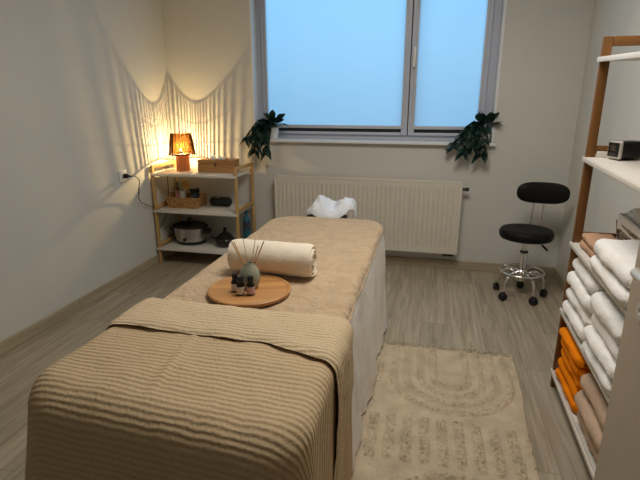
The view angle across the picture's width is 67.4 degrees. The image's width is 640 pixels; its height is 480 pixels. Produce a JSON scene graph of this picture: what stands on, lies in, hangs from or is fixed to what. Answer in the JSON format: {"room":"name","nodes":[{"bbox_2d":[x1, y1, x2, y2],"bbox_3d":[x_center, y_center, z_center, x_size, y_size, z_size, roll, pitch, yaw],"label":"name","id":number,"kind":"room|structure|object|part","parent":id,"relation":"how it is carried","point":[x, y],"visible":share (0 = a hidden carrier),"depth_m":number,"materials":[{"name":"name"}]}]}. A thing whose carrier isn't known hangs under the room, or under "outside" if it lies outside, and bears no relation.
{"room":"spa","nodes":[
{"label":"spa","id":0,"kind":"room"},
{"bbox_2d":[0,0,177,341],"bbox_3d":[-1.972,-0.480,2.011,0.100,2.600,5.740,4,17,12],"label":"wall","id":1,"kind":"structure","parent":0,"point":[84,92],"depth_m":3.23,"materials":[{"name":"paint"}]},
{"bbox_2d":[0,250,177,355],"bbox_3d":[-1.956,0.782,2.186,0.014,0.078,5.390,4,17,12],"label":"baseboard","id":2,"kind":"structure","parent":1,"relation":"attached to","point":[27,333],"depth_m":3.29,"materials":[{"name":"brown wood"}]},
{"bbox_2d":[118,170,126,182],"bbox_3d":[-1.532,-0.496,3.733,0.016,0.090,0.090,4,17,12],"label":"wall socket","id":3,"kind":"object","parent":1,"relation":"attached to","point":[121,173],"visible":0.98,"depth_m":3.71,"materials":[{"name":"white plastic"}]},
{"bbox_2d":[124,165,169,226],"bbox_3d":[-1.403,-0.335,4.089,0.109,0.545,0.645,4,17,12],"label":"power cord","id":4,"kind":"object","parent":3,"relation":"attached to","point":[125,175],"visible":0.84,"depth_m":3.88,"materials":[{"name":"black plastic"}]},
{"bbox_2d":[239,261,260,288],"bbox_3d":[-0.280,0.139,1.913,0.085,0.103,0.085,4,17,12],"label":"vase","id":5,"kind":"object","parent":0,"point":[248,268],"depth_m":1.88,"materials":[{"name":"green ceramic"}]},
{"bbox_2d":[0,251,591,479],"bbox_3d":[-0.297,0.936,1.887,3.595,0.050,5.490,4,17,12],"label":"floor","id":6,"kind":"structure","parent":0,"point":[450,308],"depth_m":3.02,"materials":[{"name":"brown wood"}]},
{"bbox_2d":[150,160,255,262],"bbox_3d":[-1.018,-0.241,4.280,0.776,0.875,0.424,4,17,12],"label":"corner shelf","id":7,"kind":"object","parent":6,"relation":"on","point":[210,246],"visible":0.67,"depth_m":4.17,"materials":[{"name":"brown wood"}]},
{"bbox_3d":[-1.426,-0.215,4.190,0.022,0.875,0.030,4,17,12],"label":"post","id":8,"kind":"part","parent":7,"relation":"part of","materials":[{"name":"brown wood"}]},
{"bbox_3d":[-1.341,-0.318,4.546,0.022,0.875,0.030,4,17,12],"label":"post","id":9,"kind":"part","parent":7,"relation":"part of","materials":[{"name":"brown wood"}]},
{"bbox_2d":[168,133,195,170],"bbox_3d":[-1.203,-0.768,4.189,0.234,0.320,0.234,4,17,12],"label":"lamp","id":10,"kind":"object","parent":7,"relation":"on","point":[182,158],"visible":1,"depth_m":4.15,"materials":[{"name":"orange fabric"}]},
{"bbox_3d":[-1.203,-0.835,4.170,0.234,0.180,0.234,4,17,12],"label":"lamp shade","id":11,"kind":"part","parent":10,"relation":"part of","materials":[{"name":"orange fabric"}]},
{"bbox_2d":[166,192,206,208],"bbox_3d":[-1.188,-0.363,4.293,0.321,0.122,0.232,3,16,10],"label":"rattan basket","id":12,"kind":"object","parent":7,"relation":"on","point":[173,202],"visible":0.9,"depth_m":4.20,"materials":[{"name":"brown wicker"}]},
{"bbox_2d":[175,182,179,197],"bbox_3d":[-1.272,-0.416,4.292,0.044,0.204,0.044,4,17,12],"label":"spray bottle","id":13,"kind":"object","parent":12,"relation":"in","point":[177,194],"visible":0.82,"depth_m":4.28,"materials":[{"name":"pink plastic"}]},
{"bbox_2d":[179,191,185,197],"bbox_3d":[-1.221,-0.374,4.282,0.055,0.128,0.055,4,17,12],"label":"jar","id":14,"kind":"object","parent":12,"relation":"in","point":[182,193],"visible":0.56,"depth_m":4.25,"materials":[{"name":"ceramic"}]},
{"bbox_2d":[181,179,189,197],"bbox_3d":[-1.210,-0.438,4.335,0.080,0.222,0.045,13,21,37],"label":"brush","id":15,"kind":"object","parent":12,"relation":"in","point":[185,184],"visible":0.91,"depth_m":4.32,"materials":[{"name":"wood"}]},
{"bbox_2d":[189,187,199,197],"bbox_3d":[-1.122,-0.394,4.306,0.086,0.153,0.086,4,17,12],"label":"jar","id":16,"kind":"object","parent":12,"relation":"in","point":[193,190],"visible":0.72,"depth_m":4.26,"materials":[{"name":"black glass"}]},
{"bbox_3d":[-1.122,-0.449,4.290,0.086,0.038,0.086,4,17,12],"label":"jar lid","id":17,"kind":"part","parent":16,"relation":"part of","materials":[{"name":"black plastic"}]},
{"bbox_2d":[169,217,211,244],"bbox_3d":[-1.181,-0.091,4.380,0.383,0.230,0.262,4,17,12],"label":"slow cooker","id":18,"kind":"object","parent":7,"relation":"on","point":[190,231],"visible":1,"depth_m":4.30,"materials":[{"name":"metal"}]},
{"bbox_3d":[-1.181,-0.155,4.362,0.301,0.027,0.240,4,17,12],"label":"glass lid","id":19,"kind":"part","parent":18,"relation":"part of","materials":[{"name":"black glass"}]},
{"bbox_3d":[-1.015,-0.082,4.344,0.041,0.043,0.086,4,17,12],"label":"handle","id":20,"kind":"part","parent":18,"relation":"part of","materials":[{"name":"black plastic"}]},
{"bbox_2d":[197,158,239,172],"bbox_3d":[-0.875,-0.644,4.144,0.326,0.108,0.155,3,16,9],"label":"wooden box","id":21,"kind":"object","parent":7,"relation":"on","point":[207,165],"visible":0.94,"depth_m":4.08,"materials":[{"name":"brown wood"}]},
{"bbox_3d":[-0.874,-0.682,4.136,0.326,0.031,0.150,3,16,9],"label":"box lid","id":22,"kind":"part","parent":21,"relation":"part of","materials":[{"name":"brown wood"}]},
{"bbox_2d":[209,156,227,159],"bbox_3d":[-0.874,-0.710,4.130,0.155,0.028,0.066,3,16,9],"label":"tissue","id":23,"kind":"object","parent":21,"relation":"in","point":[211,157],"visible":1,"depth_m":4.12,"materials":[{"name":"white paper"}]},
{"bbox_2d":[210,196,231,205],"bbox_3d":[-0.888,-0.348,4.305,0.188,0.085,0.085,5,17,17],"label":"speaker","id":24,"kind":"object","parent":7,"relation":"on","point":[214,200],"visible":1,"depth_m":4.27},
{"bbox_2d":[210,227,234,246],"bbox_3d":[-0.857,-0.034,4.288,0.174,0.172,0.212,-15,22,-42],"label":"teapot","id":25,"kind":"object","parent":7,"relation":"on","point":[223,239],"visible":0.97,"depth_m":4.23,"materials":[{"name":"black ceramic"}]},
{"bbox_3d":[-0.844,-0.074,4.263,0.139,0.082,0.138,4,17,12],"label":"lid","id":26,"kind":"part","parent":25,"relation":"part of","materials":[{"name":"ceramic"}]},
{"bbox_3d":[-0.691,-0.167,4.028,0.022,0.875,0.030,4,17,12],"label":"post","id":27,"kind":"part","parent":7,"relation":"part of","materials":[{"name":"brown wood"}]},
{"bbox_2d":[243,210,250,238],"bbox_3d":[-0.668,-0.126,4.381,0.069,0.297,0.069,4,17,12],"label":"bottle","id":28,"kind":"object","parent":7,"relation":"on","point":[246,220],"visible":0.84,"depth_m":4.35,"materials":[{"name":"glass"}]},
{"bbox_3d":[-0.606,-0.271,4.383,0.022,0.875,0.030,4,17,12],"label":"post","id":29,"kind":"part","parent":7,"relation":"part of","materials":[{"name":"brown wood"}]},
{"bbox_2d":[350,340,539,479],"bbox_3d":[0.561,0.818,2.153,0.799,0.027,1.487,4,17,12],"label":"rug","id":30,"kind":"object","parent":6,"relation":"on","point":[431,413],"visible":0.94,"depth_m":2.17,"materials":[{"name":"fabric"}]},
{"bbox_2d":[493,182,569,304],"bbox_3d":[1.540,0.018,3.477,0.474,0.826,0.412,4,17,12],"label":"stool","id":31,"kind":"object","parent":6,"relation":"on","point":[543,193],"visible":1,"depth_m":3.49,"materials":[{"name":"black leather"}]},
{"bbox_3d":[1.410,0.268,3.620,0.154,0.136,0.022,15,22,41],"label":"leg","id":32,"kind":"part","parent":31,"relation":"part of","materials":[{"name":"silver metal"}]},
{"bbox_3d":[1.396,0.301,3.506,0.154,0.136,0.021,-9,18,-28],"label":"leg","id":33,"kind":"part","parent":31,"relation":"part of","materials":[{"name":"silver metal"}]},
{"bbox_3d":[1.485,-0.049,3.455,0.368,0.070,0.368,4,17,12],"label":"seat","id":34,"kind":"part","parent":31,"relation":"part of","materials":[{"name":"black leather"}]},
{"bbox_3d":[1.504,0.315,3.458,0.022,0.136,0.154,-3,16,-11],"label":"leg","id":35,"kind":"part","parent":31,"relation":"part of","materials":[{"name":"silver metal"}]},
{"bbox_3d":[1.585,0.291,3.541,0.154,0.136,0.022,2,16,7],"label":"leg","id":36,"kind":"part","parent":31,"relation":"part of","materials":[{"name":"silver metal"}]},
{"bbox_3d":[1.577,-0.184,3.547,0.096,0.306,0.212,13,21,38],"label":"stem","id":37,"kind":"part","parent":31,"relation":"part of","materials":[{"name":"silver metal"}]},
{"bbox_3d":[1.637,-0.345,3.525,0.356,0.156,0.062,6,14,19],"label":"backrest","id":38,"kind":"part","parent":31,"relation":"part of","materials":[{"name":"black leather"}]},
{"bbox_2d":[550,35,639,479],"bbox_3d":[1.261,0.071,1.808,0.381,1.655,0.820,4,17,12],"label":"towel shelf","id":39,"kind":"object","parent":6,"relation":"on","point":[625,171],"visible":0.42,"depth_m":2.04,"materials":[{"name":"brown wood"}]},
{"bbox_2d":[555,367,577,413],"bbox_3d":[1.279,0.693,2.186,0.326,0.070,0.335,3,16,10],"label":"folded towel","id":40,"kind":"object","parent":39,"relation":"on","point":[565,386],"visible":0.23,"depth_m":2.18,"materials":[{"name":"orange fabric"}]},
{"bbox_2d":[558,357,579,396],"bbox_3d":[1.282,0.638,2.172,0.328,0.068,0.315,4,17,13],"label":"folded towel","id":41,"kind":"object","parent":40,"relation":"on","point":[573,388],"visible":0.19,"depth_m":2.18,"materials":[{"name":"orange fabric"}]},
{"bbox_2d":[561,347,582,389],"bbox_3d":[1.284,0.585,2.151,0.330,0.068,0.332,4,17,13],"label":"folded towel","id":42,"kind":"object","parent":41,"relation":"on","point":[564,357],"visible":0.17,"depth_m":2.15,"materials":[{"name":"orange fabric"}]},
{"bbox_2d":[561,338,591,378],"bbox_3d":[1.274,0.531,2.134,0.324,0.067,0.326,4,17,13],"label":"folded towel","id":43,"kind":"object","parent":42,"relation":"on","point":[579,372],"visible":0.21,"depth_m":2.07,"materials":[{"name":"orange fabric"}]},
{"bbox_2d":[559,327,589,368],"bbox_3d":[1.262,0.478,2.121,0.324,0.065,0.320,3,17,11],"label":"folded towel","id":44,"kind":"object","parent":43,"relation":"on","point":[566,335],"visible":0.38,"depth_m":2.10,"materials":[{"name":"orange fabric"}]},
{"bbox_2d":[562,300,585,341],"bbox_3d":[1.270,0.364,2.104,0.324,0.084,0.350,4,17,13],"label":"folded towel","id":45,"kind":"object","parent":39,"relation":"on","point":[575,319],"visible":0.28,"depth_m":2.11,"materials":[{"name":"white fabric"}]},
{"bbox_2d":[566,286,592,325],"bbox_3d":[1.276,0.297,2.076,0.327,0.083,0.340,3,17,11],"label":"folded towel","id":46,"kind":"object","parent":45,"relation":"on","point":[586,316],"visible":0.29,"depth_m":2.06,"materials":[{"name":"white fabric"}]},
{"bbox_2d":[567,271,593,313],"bbox_3d":[1.270,0.229,2.060,0.326,0.083,0.360,4,17,13],"label":"folded towel","id":47,"kind":"object","parent":46,"relation":"on","point":[583,295],"visible":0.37,"depth_m":2.05,"materials":[{"name":"white fabric"}]},
{"bbox_2d":[572,257,605,294],"bbox_3d":[1.281,0.160,2.040,0.326,0.083,0.352,4,17,14],"label":"folded towel","id":48,"kind":"object","parent":47,"relation":"on","point":[592,285],"visible":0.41,"depth_m":2.00,"materials":[{"name":"white fabric"}]},
{"bbox_3d":[1.194,-0.048,2.217,0.038,1.655,0.020,4,17,12],"label":"post","id":49,"kind":"part","parent":39,"relation":"part of","materials":[{"name":"brown wood"}]},
{"bbox_2d":[577,410,598,461],"bbox_3d":[1.209,0.790,1.858,0.325,0.095,0.356,3,17,12],"label":"folded towel","id":50,"kind":"object","parent":39,"relation":"on","point":[589,440],"visible":0.17,"depth_m":1.87,"materials":[{"name":"beige fabric"}]},
{"bbox_2d":[574,390,602,451],"bbox_3d":[1.188,0.711,1.838,0.325,0.094,0.355,3,17,11],"label":"folded towel","id":51,"kind":"object","parent":50,"relation":"on","point":[587,412],"visible":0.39,"depth_m":1.85,"materials":[{"name":"beige fabric"}]},
{"bbox_2d":[580,373,607,428],"bbox_3d":[1.201,0.634,1.815,0.328,0.091,0.353,3,17,11],"label":"folded towel","id":52,"kind":"object","parent":51,"relation":"on","point":[591,388],"visible":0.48,"depth_m":1.85,"materials":[{"name":"beige fabric"}]},
{"bbox_2d":[580,240,595,256],"bbox_3d":[1.210,0.050,2.050,0.135,0.041,0.257,3,17,11],"label":"folded towel","id":53,"kind":"object","parent":39,"relation":"on","point":[583,244],"visible":0.27,"depth_m":2.08,"materials":[{"name":"fabric"}]},
{"bbox_2d":[582,233,617,254],"bbox_3d":[1.210,0.019,2.034,0.136,0.042,0.273,4,17,13],"label":"folded towel","id":54,"kind":"object","parent":53,"relation":"on","point":[590,239],"visible":0.41,"depth_m":2.08,"materials":[{"name":"beige fabric"}]},
{"bbox_2d":[582,340,612,396],"bbox_3d":[1.185,0.482,1.765,0.335,0.077,0.353,4,17,13],"label":"folded towel","id":55,"kind":"object","parent":39,"relation":"on","point":[606,382],"visible":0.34,"depth_m":1.76,"materials":[{"name":"white fabric"}]},
{"bbox_2d":[583,325,615,380],"bbox_3d":[1.182,0.420,1.752,0.340,0.076,0.366,3,17,11],"label":"folded towel","id":56,"kind":"object","parent":55,"relation":"on","point":[597,344],"visible":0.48,"depth_m":1.76,"materials":[{"name":"white fabric"}]},
{"bbox_2d":[591,312,619,360],"bbox_3d":[1.201,0.362,1.729,0.336,0.074,0.356,4,17,13],"label":"folded towel","id":57,"kind":"object","parent":56,"relation":"on","point":[613,346],"visible":0.34,"depth_m":1.74,"materials":[{"name":"white fabric"}]},
{"bbox_2d":[590,291,624,344],"bbox_3d":[1.185,0.290,1.709,0.336,0.096,0.350,3,17,11],"label":"folded towel","id":58,"kind":"object","parent":57,"relation":"on","point":[602,304],"visible":0.59,"depth_m":1.72,"materials":[{"name":"white fabric"}]},
{"bbox_2d":[589,255,629,307],"bbox_3d":[1.194,0.151,1.705,0.346,0.072,0.429,4,17,14],"label":"folded towel","id":59,"kind":"object","parent":39,"relation":"on","point":[616,287],"visible":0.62,"depth_m":1.69,"materials":[{"name":"white fabric"}]},
{"bbox_2d":[594,239,639,288],"bbox_3d":[1.198,0.089,1.688,0.350,0.087,0.418,4,17,13],"label":"folded towel","id":60,"kind":"object","parent":59,"relation":"on","point":[620,256],"visible":0.89,"depth_m":1.72,"materials":[{"name":"white fabric"}]},
{"bbox_2d":[607,140,639,159],"bbox_3d":[1.292,-0.384,2.031,0.117,0.079,0.075,-2,16,-8],"label":"alarm clock","id":61,"kind":"object","parent":39,"relation":"on","point":[617,149],"visible":1,"depth_m":2.00,"materials":[{"name":"black plastic"}]},
{"bbox_2d":[616,213,639,239],"bbox_3d":[1.349,0.006,1.982,0.144,0.169,0.361,4,17,12],"label":"wicker basket","id":62,"kind":"object","parent":39,"relation":"on","point":[626,229],"visible":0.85,"depth_m":2.03,"materials":[{"name":"white wicker"}]},
{"bbox_2d":[626,208,639,227],"bbox_3d":[1.349,-0.069,1.960,0.095,0.118,0.311,4,17,12],"label":"crumpled cloth","id":63,"kind":"object","parent":62,"relation":"in","point":[633,215],"visible":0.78,"depth_m":2.01,"materials":[{"name":"grey fabric"}]},
{"bbox_2d":[594,242,639,479],"bbox_3d":[0.818,0.105,0.968,0.085,2.042,0.882,4,17,12],"label":"door","id":64,"kind":"structure","parent":6,"relation":"on","point":[619,451],"depth_m":1.41,"materials":[{"name":"paint"}]},
{"bbox_3d":[0.867,0.103,1.276,0.047,0.052,0.136,4,17,12],"label":"handle","id":65,"kind":"part","parent":64,"relation":"part of","materials":[{"name":"silver metal"}]},
{"bbox_3d":[-0.165,0.448,2.317,0.684,0.647,1.980,4,17,12],"label":"massage table","id":66,"kind":"object","parent":6,"relation":"on","visible":0},
{"bbox_2d":[306,195,356,217],"bbox_3d":[0.078,-0.235,3.327,0.356,0.162,0.280,4,17,12],"label":"cloth","id":67,"kind":"object","parent":66,"relation":"attached to","point":[325,207],"visible":0.95,"depth_m":3.25,"materials":[{"name":"white fabric"}]},
{"bbox_2d":[350,233,386,477],"bbox_3d":[-0.172,0.434,2.317,0.890,0.634,2.188,4,17,12],"label":"sheet","id":68,"kind":"object","parent":66,"relation":"on","point":[368,322],"visible":0.18,"depth_m":2.24,"materials":[{"name":"beige fabric"}]},
{"bbox_2d":[25,297,353,479],"bbox_3d":[-0.404,0.644,1.475,0.953,0.659,0.779,4,17,12],"label":"blanket","id":69,"kind":"object","parent":68,"relation":"on","point":[171,389],"visible":1,"depth_m":1.27,"materials":[{"name":"beige fabric"}]},
{"bbox_2d":[163,216,383,322],"bbox_3d":[-0.153,0.153,2.292,0.763,0.099,1.954,4,17,12],"label":"cover","id":70,"kind":"object","parent":68,"relation":"on","point":[346,248],"visible":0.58,"depth_m":2.20,"materials":[{"name":"beige fabric"}]},
{"bbox_2d":[207,274,290,307],"bbox_3d":[-0.280,0.199,1.911,0.328,0.019,0.328,-2,16,-7],"label":"wooden tray","id":71,"kind":"object","parent":70,"relation":"on","point":[271,289],"visible":0.75,"depth_m":1.86,"materials":[{"name":"brown wood"}]},
{"bbox_2d":[231,272,237,292],"bbox_3d":[-0.332,0.165,1.873,0.032,0.075,0.032,2,16,7],"label":"oil bottle","id":72,"kind":"object","parent":71,"relation":"on","point":[234,275],"visible":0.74,"depth_m":1.86,"materials":[{"name":"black glass"}]},
{"bbox_3d":[-0.332,0.177,1.877,0.032,0.051,0.032,2,16,7],"label":"glass","id":73,"kind":"part","parent":72,"relation":"part of","materials":[{"name":"brown glass"}]},
{"bbox_2d":[236,275,244,295],"bbox_3d":[-0.305,0.175,1.841,0.032,0.075,0.032,2,16,7],"label":"oil bottle","id":74,"kind":"object","parent":71,"relation":"on","point":[240,287],"visible":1,"depth_m":1.83,"materials":[{"name":"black glass"}]},
{"bbox_3d":[-0.305,0.186,1.844,0.032,0.051,0.032,2,16,7],"label":"glass","id":75,"kind":"part","parent":74,"relation":"part of","materials":[{"name":"brown glass"}]},
{"bbox_2d":[231,238,263,288],"bbox_3d":[-0.285,0.090,1.907,0.087,0.200,0.110,-15,22,-42],"label":"reed diffuser","id":76,"kind":"object","parent":71,"relation":"on","point":[248,268],"visible":0.8,"depth_m":1.89,"materials":[{"name":"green ceramic"}]},
{"bbox_2d":[246,275,254,295],"bbox_3d":[-0.266,0.174,1.842,0.032,0.075,0.032,2,16,7],"label":"oil bottle","id":77,"kind":"object","parent":71,"relation":"on","point":[250,286],"visible":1,"depth_m":1.83,"materials":[{"name":"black glass"}]},
{"bbox_3d":[-0.266,0.186,1.845,0.032,0.051,0.032,2,16,7],"label":"glass","id":78,"kind":"part","parent":77,"relation":"part of","materials":[{"name":"brown glass"}]},
{"bbox_2d":[227,239,316,276],"bbox_3d":[-0.206,0.077,2.097,0.378,0.146,0.147,4,17,14],"label":"rolled towel","id":79,"kind":"object","parent":70,"relation":"on","point":[275,257],"visible":0.91,"depth_m":2.04,"materials":[{"name":"white fabric"}]},
{"bbox_2d":[161,0,594,266],"bbox_3d":[0.329,-1.096,4.133,3.395,2.600,0.300,4,17,12],"label":"wall","id":80,"kind":"structure","parent":0,"point":[207,42],"depth_m":4.01,"materials":[{"name":"paint"}]},
{"bbox_2d":[274,175,468,256],"bbox_3d":[0.412,-0.216,4.143,1.636,0.634,0.121,4,17,12],"label":"panel radiator","id":81,"kind":"object","parent":80,"relation":"attached to","point":[423,216],"visible":0.73,"depth_m":4.03,"materials":[{"name":"metal"}]},
{"bbox_2d":[275,175,461,183],"bbox_3d":[0.382,-0.513,4.045,1.574,0.010,0.086,4,17,12],"label":"grille","id":82,"kind":"object","parent":81,"relation":"attached to","point":[278,177],"depth_m":4.04,"materials":[{"name":"metal"}]},
{"bbox_3d":[0.389,-0.235,4.161,1.574,0.600,0.010,4,17,12],"label":"panel","id":83,"kind":"part","parent":81,"relation":"part of","materials":[{"name":"metal"}]},
{"bbox_2d":[253,0,502,145],"bbox_3d":[0.413,-1.546,3.900,2.042,1.487,0.235,4,17,12],"label":"window","id":84,"kind":"structure","parent":80,"relation":"in","point":[407,135],"depth_m":4.00,"materials":[{"name":"plastic"}]},
{"bbox_2d":[239,110,289,161],"bbox_3d":[-0.489,-0.903,4.182,0.464,0.452,0.214,4,17,12],"label":"trailing plant","id":85,"kind":"object","parent":84,"relation":"on","point":[263,130],"visible":1,"depth_m":4.14,"materials":[{"name":"green plant"}]},
{"bbox_3d":[-0.410,-0.938,4.212,0.104,0.100,0.104,4,17,12],"label":"pot","id":86,"kind":"part","parent":85,"relation":"part of","materials":[{"name":"white ceramic"}]},
{"bbox_2d":[263,0,408,128],"bbox_3d":[0.107,-1.594,3.948,1.244,1.320,0.051,4,17,12],"label":"roller blind","id":87,"kind":"object","parent":84,"relation":"attached to","point":[329,63],"visible":0.93,"depth_m":4.00,"materials":[{"name":"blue fabric"}]},
{"bbox_3d":[0.116,-1.590,3.989,1.264,1.392,0.033,4,17,12],"label":"sash","id":88,"kind":"part","parent":84,"relation":"part of","materials":[{"name":"plastic"}]},
{"bbox_3d":[0.404,-0.832,4.067,2.042,0.023,0.155,4,17,12],"label":"sill","id":89,"kind":"part","parent":84,"relation":"part of","materials":[{"name":"paint"}]},
{"bbox_3d":[0.756,-1.461,3.829,0.026,0.150,0.050,4,17,12],"label":"handle","id":90,"kind":"part","parent":84,"relation":"part of","materials":[{"name":"white plastic"}]},
{"bbox_2d":[412,0,490,129],"bbox_3d":[1.022,-1.536,3.746,0.580,1.320,0.051,4,17,12],"label":"roller blind","id":91,"kind":"object","parent":84,"relation":"attached to","point":[451,35],"visible":0.87,"depth_m":3.80,"materials":[{"name":"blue fabric"}]},
{"bbox_3d":[1.030,-1.531,3.787,0.600,1.392,0.033,4,17,12],"label":"sash","id":92,"kind":"part","parent":84,"relation":"part of","materials":[{"name":"plastic"}]},
{"bbox_2d":[445,112,500,163],"bbox_3d":[1.214,-0.800,3.764,0.413,0.409,0.206,-3,17,-12],"label":"trailing plant","id":93,"kind":"object","parent":84,"relation":"on","point":[483,136],"visible":1,"depth_m":3.76,"materials":[{"name":"green plant"}]},
{"bbox_3d":[1.310,-0.828,3.832,0.104,0.100,0.104,4,17,12],"label":"pot","id":94,"kind":"part","parent":93,"relation":"part of","materials":[{"name":"white ceramic"}]},
{"bbox_2d":[249,0,506,142],"bbox_3d":[0.411,-1.552,3.887,2.012,1.468,0.136,4,17,12],"label":"trim","id":95,"kind":"structure","parent":80,"relation":"attached to","point":[252,3],"depth_m":4.00,"materials":[{"name":"paint"}]},
{"bbox_2d":[385,255,553,275],"bbox_3d":[0.294,0.157,4.338,3.367,0.078,0.014,4,17,12],"label":"baseboard","id":96,"kind":"structure","parent":80,"relation":"attached to","point":[394,260],"depth_m":4.14,"materials":[{"name":"brown wood"}]},
{"bbox_2d":[556,0,639,280],"bbox_3d":[1.434,-0.261,1.258,0.100,2.600,5.740,4,17,12],"label":"wall","id":97,"kind":"structure","parent":0,"point":[608,197],"depth_m":3.01,"materials":[{"name":"paint"}]},
{"bbox_2d":[553,267,565,290],"bbox_3d":[1.339,0.994,1.458,0.014,0.078,5.390,4,17,12],"label":"baseboard","id":98,"kind":"structure","parent":97,"relation":"attached to","point":[558,277],"depth_m":3.79,"materials":[{"name":"brown wood"}]}
]}

